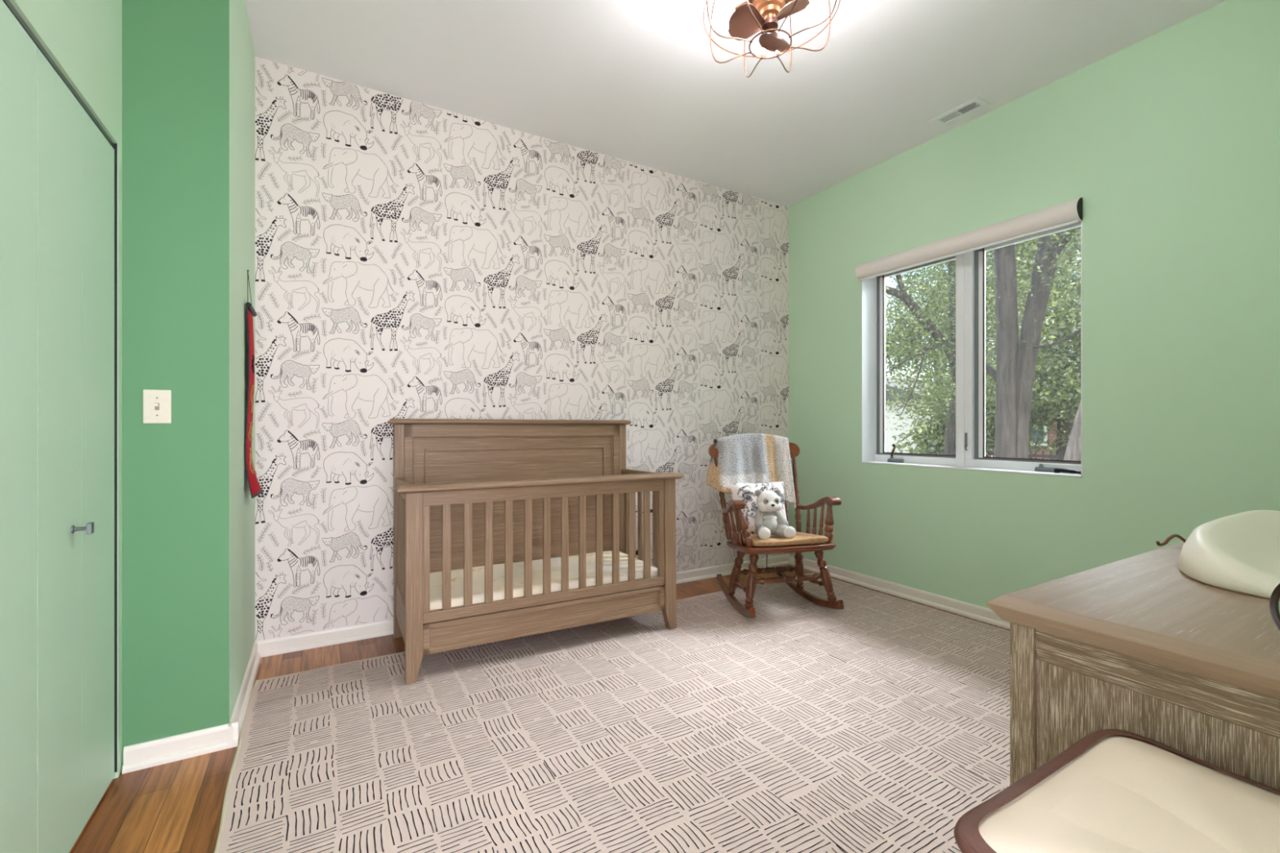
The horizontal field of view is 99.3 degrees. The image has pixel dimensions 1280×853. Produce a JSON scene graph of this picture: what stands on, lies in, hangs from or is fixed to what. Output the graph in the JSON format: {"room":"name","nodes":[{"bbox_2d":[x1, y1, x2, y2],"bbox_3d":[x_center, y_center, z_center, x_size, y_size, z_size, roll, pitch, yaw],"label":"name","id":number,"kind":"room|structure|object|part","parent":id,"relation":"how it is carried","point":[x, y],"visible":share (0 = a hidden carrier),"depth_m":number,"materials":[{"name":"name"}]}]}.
{"room":"bedroom","nodes":[
{"label":"bedroom","id":0,"kind":"room"},
{"bbox_2d":[8,0,122,778],"bbox_3d":[-1.121,-0.349,0.678,0.100,2.999,2.583,0,0,-30],"label":"wall","id":1,"kind":"structure","parent":0,"point":[83,38],"depth_m":1.66,"materials":[{"name":"green paint"}]},
{"bbox_2d":[2,0,113,146],"bbox_3d":[-1.291,-0.918,1.017,0.031,0.013,1.740,0,0,-30],"label":"trim","id":2,"kind":"structure","parent":1,"relation":"attached to","point":[7,2],"depth_m":1.38,"materials":[{"name":"metal"}]},
{"bbox_2d":[0,0,117,852],"bbox_3d":[-1.296,0.106,1.014,0.133,2.063,1.740,0,0,-30],"label":"door","id":3,"kind":"structure","parent":1,"relation":"in","point":[59,171],"depth_m":1.37,"materials":[{"name":"green paint"}]},
{"bbox_3d":[-1.516,0.278,1.479,0.041,0.030,0.022,0,0,-30],"label":"knob","id":4,"kind":"part","parent":3,"relation":"part of","materials":[{"name":"metal"}]},
{"bbox_2d":[122,0,229,766],"bbox_3d":[-1.675,-0.349,1.908,0.388,2.999,0.100,0,0,-30],"label":"wall","id":5,"kind":"structure","parent":0,"point":[175,53],"depth_m":1.89,"materials":[{"name":"green paint"}]},
{"bbox_2d":[142,389,171,423],"bbox_3d":[-1.648,-0.068,1.855,0.074,0.116,0.018,0,0,-30],"label":"light switch","id":6,"kind":"object","parent":5,"relation":"attached to","point":[157,403],"visible":1,"depth_m":1.86,"materials":[{"name":"beige plastic"}]},
{"bbox_2d":[121,721,238,774],"bbox_3d":[-1.586,1.111,1.887,0.310,0.078,0.027,0,0,-30],"label":"baseboard","id":7,"kind":"structure","parent":5,"relation":"attached to","point":[148,754],"depth_m":1.88,"materials":[{"name":"white paint"}]},
{"bbox_2d":[229,0,254,722],"bbox_3d":[-1.754,-0.349,2.308,0.120,2.999,0.870,0,0,-30],"label":"wall","id":8,"kind":"structure","parent":0,"point":[242,54],"depth_m":2.21,"materials":[{"name":"green paint"}]},
{"bbox_2d":[228,640,261,748],"bbox_3d":[-1.684,1.111,2.334,0.027,0.078,0.897,0,0,-30],"label":"baseboard","id":9,"kind":"structure","parent":8,"relation":"attached to","point":[241,705],"depth_m":2.24,"materials":[{"name":"white paint"}]},
{"bbox_2d":[244,270,262,498],"bbox_3d":[-1.729,-0.195,2.435,0.051,1.010,0.234,0,0,-30],"label":"banner","id":10,"kind":"object","parent":8,"relation":"attached to","point":[255,488],"visible":1,"depth_m":2.39,"materials":[{"name":"fabric"}]},
{"bbox_3d":[-1.744,-0.613,2.426,0.011,0.167,0.172,0,0,-30],"label":"hanging cord","id":11,"kind":"part","parent":10,"relation":"part of","materials":[{"name":"fabric"}]},
{"bbox_3d":[-1.737,-0.522,2.430,0.022,0.022,0.234,0,0,-30],"label":"hanging rod","id":12,"kind":"part","parent":10,"relation":"part of","materials":[{"name":"black plastic"}]},
{"bbox_3d":[-1.729,-0.104,2.437,0.040,0.802,0.197,0,0,-30],"label":"red panel","id":13,"kind":"part","parent":10,"relation":"part of","materials":[{"name":"fabric"}]},
{"bbox_2d":[254,56,788,641],"bbox_3d":[-0.314,-0.349,3.725,4.036,2.999,0.121,0,0,-30],"label":"wall","id":14,"kind":"structure","parent":0,"point":[414,260],"depth_m":3.20,"materials":[{"name":"paper"}]},
{"bbox_2d":[256,554,788,657],"bbox_3d":[-0.329,1.111,3.632,3.676,0.078,0.027,0,0,-30],"label":"baseboard","id":15,"kind":"structure","parent":14,"relation":"attached to","point":[296,642],"depth_m":2.92,"materials":[{"name":"white paint"}]},
{"bbox_2d":[635,546,638,559],"bbox_3d":[-0.013,0.905,3.812,0.072,0.116,0.033,0,0,-30],"label":"wall outlet","id":16,"kind":"object","parent":14,"relation":"attached to","point":[637,553],"visible":0.23,"depth_m":3.82,"materials":[{"name":"beige plastic"}]},
{"bbox_2d":[69,564,1009,852],"bbox_3d":[0.128,1.210,1.913,5.104,0.120,3.693,0,0,-30],"label":"floor","id":17,"kind":"structure","parent":0,"point":[176,806],"depth_m":1.71,"materials":[{"name":"brown wood"}]},
{"bbox_2d":[213,573,1009,852],"bbox_3d":[0.503,1.143,2.198,3.629,0.014,2.689,0,0,-30],"label":"area rug","id":18,"kind":"object","parent":17,"relation":"on","point":[873,724],"visible":0.73,"depth_m":1.97,"materials":[{"name":"carpet"}]},
{"bbox_2d":[387,418,684,684],"bbox_3d":[-0.574,0.550,3.032,1.484,1.190,0.719,0,-1,-29],"label":"crib","id":19,"kind":"object","parent":18,"relation":"on","point":[468,494],"visible":0.94,"depth_m":2.95,"materials":[{"name":"brown wood"}]},
{"bbox_3d":[-1.322,0.568,2.982,0.050,1.160,0.062,0,-1,-29],"label":"post","id":20,"kind":"part","parent":19,"relation":"part of","materials":[{"name":"brown wood"}]},
{"bbox_3d":[-1.172,0.932,2.705,0.032,0.175,0.561,0,-1,-29],"label":"rail","id":21,"kind":"part","parent":19,"relation":"part of","materials":[{"name":"brown wood"}]},
{"bbox_3d":[-1.175,0.311,2.711,0.032,0.068,0.561,0,-1,-29],"label":"rail","id":22,"kind":"part","parent":19,"relation":"part of","materials":[{"name":"brown wood"}]},
{"bbox_3d":[-1.016,0.719,2.443,0.072,0.845,0.052,0,-1,-29],"label":"post","id":23,"kind":"part","parent":19,"relation":"part of","materials":[{"name":"brown wood"}]},
{"bbox_3d":[-0.715,0.458,3.292,1.312,0.940,0.022,0,-1,-29],"label":"headboard frame","id":24,"kind":"part","parent":19,"relation":"part of","materials":[{"name":"brown wood"}]},
{"bbox_3d":[-0.715,0.479,3.292,1.222,0.838,0.011,0,-1,-29],"label":"headboard moulding","id":25,"kind":"part","parent":19,"relation":"part of","materials":[{"name":"brown wood"}]},
{"bbox_3d":[-0.725,0.468,3.309,1.312,0.960,0.038,0,-1,-29],"label":"headboard panel","id":26,"kind":"part","parent":19,"relation":"part of","materials":[{"name":"brown wood"}]},
{"bbox_3d":[-0.714,0.513,3.290,1.102,0.770,0.015,0,-1,-29],"label":"headboard moulding","id":27,"kind":"part","parent":19,"relation":"part of","materials":[{"name":"brown wood"}]},
{"bbox_3d":[-0.428,0.280,2.765,1.484,0.032,0.105,0,-1,-29],"label":"rail","id":28,"kind":"part","parent":19,"relation":"part of","materials":[{"name":"brown wood"}]},
{"bbox_3d":[-0.426,0.865,2.760,1.268,0.048,0.032,0,-1,-29],"label":"rail","id":29,"kind":"part","parent":19,"relation":"part of","materials":[{"name":"brown wood"}]},
{"bbox_3d":[-0.424,0.961,2.756,1.268,0.136,0.028,0,-1,-29],"label":"panel frame","id":30,"kind":"part","parent":19,"relation":"part of","materials":[{"name":"brown wood"}]},
{"bbox_2d":[430,551,657,610],"bbox_3d":[-0.575,0.873,3.034,1.304,0.141,0.592,0,-1,-29],"label":"mattress","id":31,"kind":"object","parent":19,"relation":"on","point":[478,572],"visible":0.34,"depth_m":2.91,"materials":[{"name":"beige fabric"}]},
{"bbox_3d":[-0.423,0.957,2.754,1.208,0.084,0.016,0,-1,-29],"label":"panel moulding","id":32,"kind":"part","parent":19,"relation":"part of","materials":[{"name":"brown wood"}]},
{"bbox_3d":[-0.425,0.956,2.758,1.208,0.106,0.010,0,-1,-29],"label":"panel","id":33,"kind":"part","parent":19,"relation":"part of","materials":[{"name":"brown wood"}]},
{"bbox_3d":[-0.126,0.568,3.634,0.050,1.160,0.062,0,-1,-29],"label":"post","id":34,"kind":"part","parent":19,"relation":"part of","materials":[{"name":"brown wood"}]},
{"bbox_3d":[0.022,0.311,3.363,0.032,0.068,0.561,0,-1,-29],"label":"rail","id":35,"kind":"part","parent":19,"relation":"part of","materials":[{"name":"brown wood"}]},
{"bbox_3d":[0.161,0.719,3.084,0.072,0.845,0.052,0,-1,-29],"label":"post","id":36,"kind":"part","parent":19,"relation":"part of","materials":[{"name":"brown wood"}]},
{"bbox_2d":[708,442,844,617],"bbox_3d":[0.854,0.610,3.529,0.718,1.060,0.662,0,0,-14],"label":"rocking chair","id":37,"kind":"object","parent":18,"relation":"on","point":[736,506],"visible":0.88,"depth_m":3.39,"materials":[{"name":"red wood"}]},
{"bbox_3d":[0.546,0.465,3.618,0.039,0.556,0.173,0,0,-31],"label":"post","id":38,"kind":"part","parent":37,"relation":"part of","materials":[{"name":"red wood"}]},
{"bbox_3d":[0.569,0.502,3.412,0.063,0.118,0.352,0,0,-7],"label":"arm","id":39,"kind":"part","parent":37,"relation":"part of","materials":[{"name":"red wood"}]},
{"bbox_3d":[0.623,0.939,3.516,0.125,0.322,0.057,0,0,36],"label":"leg","id":40,"kind":"part","parent":37,"relation":"part of","materials":[{"name":"red wood"}]},
{"bbox_3d":[0.622,0.598,3.261,0.115,0.263,0.056,0,0,33],"label":"arm post","id":41,"kind":"part","parent":37,"relation":"part of","materials":[{"name":"red wood"}]},
{"bbox_2d":[706,433,795,507],"bbox_3d":[0.746,0.299,3.709,0.621,0.502,0.225,0,0,-14],"label":"knit blanket","id":42,"kind":"object","parent":37,"relation":"on","point":[744,458],"visible":0.9,"depth_m":3.70,"materials":[{"name":"grey fabric"}]},
{"bbox_3d":[0.667,0.923,3.252,0.057,0.332,0.131,0,0,35],"label":"leg","id":43,"kind":"part","parent":37,"relation":"part of","materials":[{"name":"red wood"}]},
{"bbox_3d":[0.790,0.150,3.776,0.676,0.142,0.068,0,0,-14],"label":"crest rail","id":44,"kind":"part","parent":37,"relation":"part of","materials":[{"name":"red wood"}]},
{"bbox_2d":[733,532,828,567],"bbox_3d":[0.872,0.810,3.456,0.508,0.288,0.441,0,0,-14],"label":"seat cushion","id":45,"kind":"object","parent":37,"relation":"on","point":[800,538],"visible":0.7,"depth_m":3.26,"materials":[{"name":"beige fabric"}]},
{"bbox_2d":[729,481,786,533],"bbox_3d":[0.790,0.534,3.596,0.390,0.326,0.140,0,0,-14],"label":"throw pillow","id":46,"kind":"object","parent":45,"relation":"on","point":[745,492],"visible":0.46,"depth_m":3.55,"materials":[{"name":"white fabric"}]},
{"bbox_2d":[754,488,795,539],"bbox_3d":[0.809,0.538,3.368,0.236,0.292,0.234,0,0,-9],"label":"plush panda","id":47,"kind":"object","parent":45,"relation":"on","point":[769,521],"visible":1,"depth_m":3.33,"materials":[{"name":"white fabric"}]},
{"bbox_3d":[0.877,0.746,3.436,0.593,0.069,0.449,0,0,-14],"label":"seat","id":48,"kind":"part","parent":37,"relation":"part of","materials":[{"name":"red wood"}]},
{"bbox_3d":[1.080,0.465,3.754,0.039,0.556,0.173,0,0,2],"label":"post","id":49,"kind":"part","parent":37,"relation":"part of","materials":[{"name":"red wood"}]},
{"bbox_3d":[1.062,0.939,3.629,0.057,0.322,0.125,0,0,26],"label":"leg","id":50,"kind":"part","parent":37,"relation":"part of","materials":[{"name":"red wood"}]},
{"bbox_3d":[1.159,0.502,3.563,0.063,0.118,0.352,0,0,-22],"label":"arm","id":51,"kind":"part","parent":37,"relation":"part of","materials":[{"name":"red wood"}]},
{"bbox_3d":[1.150,0.923,3.376,0.131,0.332,0.057,0,0,27],"label":"leg","id":52,"kind":"part","parent":37,"relation":"part of","materials":[{"name":"red wood"}]},
{"bbox_3d":[1.185,0.598,3.405,0.056,0.263,0.115,0,0,20],"label":"arm post","id":53,"kind":"part","parent":37,"relation":"part of","materials":[{"name":"red wood"}]},
{"bbox_2d":[986,541,1279,790],"bbox_3d":[1.351,0.706,0.999,1.490,0.872,0.592,0,0,-30],"label":"dresser","id":54,"kind":"object","parent":18,"relation":"on","point":[1139,645],"visible":0.7,"depth_m":0.76,"materials":[{"name":"brown wood"}]},
{"bbox_3d":[0.611,0.726,0.860,0.034,0.832,0.034,0,0,-30],"label":"corner post","id":55,"kind":"part","parent":54,"relation":"part of","materials":[{"name":"brown wood"}]},
{"bbox_3d":[0.743,0.328,0.629,0.023,0.036,0.497,0,0,-30],"label":"rail","id":56,"kind":"part","parent":54,"relation":"part of","materials":[{"name":"brown wood"}]},
{"bbox_3d":[0.744,0.698,0.630,0.013,0.685,0.497,0,0,-30],"label":"panel","id":57,"kind":"part","parent":54,"relation":"part of","materials":[{"name":"brown wood"}]},
{"bbox_3d":[0.745,0.350,0.630,0.020,0.020,0.497,0,0,-30],"label":"moulding","id":58,"kind":"part","parent":54,"relation":"part of","materials":[{"name":"brown wood"}]},
{"bbox_2d":[1155,533,1186,546],"bbox_3d":[1.201,0.257,1.232,0.091,0.025,0.012,0,0,-13],"label":"leather strap","id":59,"kind":"object","parent":54,"relation":"on","point":[1168,539],"visible":0.98,"depth_m":1.23,"materials":[{"name":"brown leather"}]},
{"bbox_2d":[1177,510,1279,599],"bbox_3d":[1.349,0.229,1.010,0.810,0.080,0.410,0,0,-30],"label":"changing pad","id":60,"kind":"object","parent":54,"relation":"on","point":[1238,553],"visible":0.98,"depth_m":0.98,"materials":[{"name":"white plastic"}]},
{"bbox_2d":[1269,583,1279,631],"bbox_3d":[0.783,0.220,0.622,0.040,0.099,0.097,0,0,-5],"label":"mirror","id":61,"kind":"object","parent":54,"relation":"on","point":[1274,602],"visible":1,"depth_m":0.66,"materials":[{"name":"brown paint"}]},
{"bbox_3d":[0.783,0.219,0.622,0.004,0.083,0.083,0,0,-5],"label":"glass","id":62,"kind":"part","parent":61,"relation":"part of","materials":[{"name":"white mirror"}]},
{"bbox_2d":[953,728,1279,852],"bbox_3d":[0.571,0.770,0.464,0.406,0.744,0.422,0,0,-30],"label":"upholstered stool","id":63,"kind":"object","parent":17,"relation":"on","point":[1112,790],"visible":1,"depth_m":0.58,"materials":[{"name":"beige fabric"}]},
{"bbox_2d":[244,0,1226,206],"bbox_3d":[0.128,-1.919,1.913,5.104,0.140,3.693,0,0,-30],"label":"ceiling","id":64,"kind":"structure","parent":0,"point":[638,82],"depth_m":2.77,"materials":[{"name":"paint"}]},
{"bbox_2d":[702,0,840,77],"bbox_3d":[0.493,-1.646,2.062,0.506,0.405,0.506,0,0,23],"label":"ceiling fan light","id":65,"kind":"object","parent":64,"relation":"attached to","point":[749,17],"visible":1,"depth_m":2.05,"materials":[{"name":"gold metal"}]},
{"bbox_2d":[715,0,746,31],"bbox_3d":[0.354,-1.574,2.087,0.113,0.094,0.105,0,0,-30],"label":"socket","id":66,"kind":"object","parent":65,"relation":"attached to","point":[734,20],"depth_m":2.07,"materials":[{"name":"white"}]},
{"bbox_3d":[0.403,-1.522,2.049,0.142,0.053,0.121,0,0,-8],"label":"fan blade","id":67,"kind":"part","parent":65,"relation":"part of","materials":[{"name":"brown metal"}]},
{"bbox_2d":[763,48,777,56],"bbox_3d":[0.528,-1.574,2.199,0.108,0.094,0.110,0,0,-30],"label":"socket","id":68,"kind":"object","parent":65,"relation":"attached to","point":[768,51],"depth_m":2.23,"materials":[{"name":"white"}]},
{"bbox_3d":[0.527,-1.522,2.147,0.121,0.053,0.142,0,0,22],"label":"fan blade","id":69,"kind":"part","parent":65,"relation":"part of","materials":[{"name":"brown metal"}]},
{"bbox_3d":[0.549,-1.522,1.990,0.121,0.053,0.142,0,0,-38],"label":"fan blade","id":70,"kind":"part","parent":65,"relation":"part of","materials":[{"name":"brown metal"}]},
{"bbox_2d":[791,0,827,14],"bbox_3d":[0.628,-1.574,2.019,0.106,0.094,0.112,0,0,-30],"label":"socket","id":71,"kind":"object","parent":65,"relation":"attached to","point":[815,6],"depth_m":1.99,"materials":[{"name":"white"}]},
{"bbox_2d":[928,96,990,127],"bbox_3d":[1.876,-1.843,3.198,0.132,0.012,0.284,0,0,-30],"label":"ceiling vent","id":72,"kind":"object","parent":64,"relation":"in","point":[977,103],"visible":1,"depth_m":3.19,"materials":[{"name":"white plastic"}]},
{"bbox_2d":[788,0,1279,608],"bbox_3d":[2.224,-0.349,3.141,0.235,2.999,3.453,0,0,-30],"label":"wall","id":73,"kind":"structure","parent":0,"point":[1169,141],"depth_m":2.73,"materials":[{"name":"green paint"}]},
{"bbox_2d":[831,528,835,542],"bbox_3d":[1.469,0.838,4.189,0.007,0.116,0.072,0,0,-30],"label":"wall outlet","id":74,"kind":"object","parent":73,"relation":"attached to","point":[833,531],"visible":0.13,"depth_m":4.16,"materials":[{"name":"beige plastic"}]},
{"bbox_2d":[788,554,1009,629],"bbox_3d":[2.111,1.111,3.075,0.027,0.078,3.453,0,0,-30],"label":"baseboard","id":75,"kind":"structure","parent":73,"relation":"attached to","point":[959,607],"depth_m":3.59,"materials":[{"name":"white paint"}]},
{"bbox_2d":[861,220,1082,477],"bbox_3d":[2.033,-0.454,3.431,0.206,1.436,1.330,0,0,-30],"label":"window","id":76,"kind":"structure","parent":73,"relation":"in","point":[969,437],"depth_m":3.44,"materials":[{"name":"white plastic"}]},
{"bbox_3d":[1.790,0.169,3.850,0.024,0.095,0.051,0,0,-2],"label":"crank handle","id":77,"kind":"part","parent":76,"relation":"part of","materials":[{"name":"brown metal"}]},
{"bbox_3d":[1.923,-0.465,3.763,0.030,1.342,0.576,0,0,-30],"label":"sash","id":78,"kind":"part","parent":76,"relation":"part of","materials":[{"name":"white plastic"}]},
{"bbox_3d":[1.917,-0.461,3.744,0.007,1.310,0.547,0,0,-30],"label":"screen frame","id":79,"kind":"part","parent":76,"relation":"part of","materials":[{"name":"brown metal"}]},
{"bbox_2d":[855,197,1082,280],"bbox_3d":[1.921,-1.121,3.373,0.052,0.127,1.344,0,0,-30],"label":"roller shade","id":80,"kind":"object","parent":76,"relation":"attached to","point":[1069,212],"visible":1,"depth_m":3.21,"materials":[{"name":"white fabric"}]},
{"bbox_3d":[2.031,0.259,3.429,0.201,0.010,1.329,0,0,-30],"label":"sill","id":81,"kind":"part","parent":76,"relation":"part of","materials":[{"name":"white plastic"}]},
{"bbox_3d":[2.268,-0.465,3.173,0.030,1.342,0.548,0,0,-30],"label":"sash","id":82,"kind":"part","parent":76,"relation":"part of","materials":[{"name":"white plastic"}]},
{"bbox_3d":[2.262,-0.461,3.155,0.007,1.310,0.519,0,0,-30],"label":"screen frame","id":83,"kind":"part","parent":76,"relation":"part of","materials":[{"name":"brown metal"}]},
{"bbox_2d":[1053,468,1080,474],"bbox_3d":[2.306,0.240,2.917,0.027,0.028,0.142,0,0,-43],"label":"handle","id":84,"kind":"object","parent":76,"relation":"on","point":[1055,470],"visible":0.8,"depth_m":2.92,"materials":[{"name":"black plastic"}]},
{"label":"outside","id":85,"kind":"structure","parent":0,"visible":0},
{"bbox_3d":[20.027,2.150,29.113,56.011,0.200,70.000,0,0,-30],"label":"ground","id":86,"kind":"structure","parent":85,"visible":0},
{"bbox_2d":[885,377,994,457],"bbox_3d":[13.146,-0.175,27.517,8.100,4.550,8.400,0,0,-30],"label":"house","id":87,"kind":"structure","parent":86,"relation":"on","point":[890,433],"depth_m":23.52,"materials":[{"name":"paint"}]},
{"bbox_2d":[885,247,1068,413],"bbox_3d":[9.429,-2.404,17.442,5.939,9.024,6.612,0,0,11],"label":"tree","id":88,"kind":"object","parent":86,"relation":"on","point":[894,301],"visible":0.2,"depth_m":16.83,"materials":[{"name":"green plant"}]},
{"bbox_2d":[885,242,1073,455],"bbox_3d":[6.091,-2.689,10.937,6.156,9.583,5.525,0,0,23],"label":"tree","id":89,"kind":"object","parent":86,"relation":"on","point":[950,426],"visible":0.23,"depth_m":10.88,"materials":[{"name":"green plant"}]},
{"bbox_2d":[888,348,1075,457],"bbox_3d":[8.751,0.050,13.995,4.409,4.127,4.400,0,0,-30],"label":"tree","id":90,"kind":"object","parent":86,"relation":"on","point":[931,437],"visible":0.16,"depth_m":13.53,"materials":[{"name":"green plant"}]},
{"bbox_2d":[885,226,1080,458],"bbox_3d":[5.880,-2.735,8.308,6.952,9.672,8.302,0,0,-30],"label":"tree","id":91,"kind":"object","parent":86,"relation":"on","point":[1014,374],"visible":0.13,"depth_m":8.11,"materials":[{"name":"green plant"}]},
{"bbox_2d":[920,448,1064,460],"bbox_3d":[8.907,1.290,12.518,0.055,1.480,5.200,0,0,-30],"label":"fence","id":92,"kind":"object","parent":86,"relation":"on","point":[1051,455],"visible":0.06,"depth_m":12.22,"materials":[{"name":"paint"}]},
{"bbox_2d":[913,228,1080,458],"bbox_3d":[12.036,-3.062,17.316,7.146,10.336,6.369,0,0,-30],"label":"tree","id":93,"kind":"object","parent":86,"relation":"on","point":[1033,243],"visible":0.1,"depth_m":16.29,"materials":[{"name":"green plant"}]},
{"bbox_2d":[928,233,1080,460],"bbox_3d":[10.572,-1.640,12.778,6.750,7.501,6.782,0,0,26],"label":"tree","id":94,"kind":"object","parent":86,"relation":"on","point":[1061,446],"visible":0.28,"depth_m":12.49,"materials":[{"name":"green plant"}]},
{"bbox_2d":[1015,232,1080,399],"bbox_3d":[12.602,-2.208,11.384,7.289,8.633,8.428,0,0,-30],"label":"tree","id":95,"kind":"object","parent":86,"relation":"on","point":[1024,254],"visible":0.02,"depth_m":12.95,"materials":[{"name":"green plant"}]},
{"bbox_2d":[1029,386,1080,459],"bbox_3d":[15.992,0.100,17.711,7.100,4.000,4.600,0,0,-30],"label":"brick house","id":96,"kind":"structure","parent":86,"relation":"on","point":[1035,435],"depth_m":16.96,"materials":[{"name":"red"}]},
{"bbox_3d":[12.443,0.200,17.255,0.015,0.640,0.640,0,0,-30],"label":"pane","id":97,"kind":"part","parent":96,"relation":"part of","materials":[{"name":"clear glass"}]},
{"bbox_2d":[1048,230,1080,461],"bbox_3d":[5.164,-0.815,5.502,2.042,5.860,2.179,0,0,-30],"label":"tree","id":98,"kind":"object","parent":86,"relation":"on","point":[1073,452],"visible":0.03,"depth_m":5.78,"materials":[{"name":"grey plant"}]}
]}

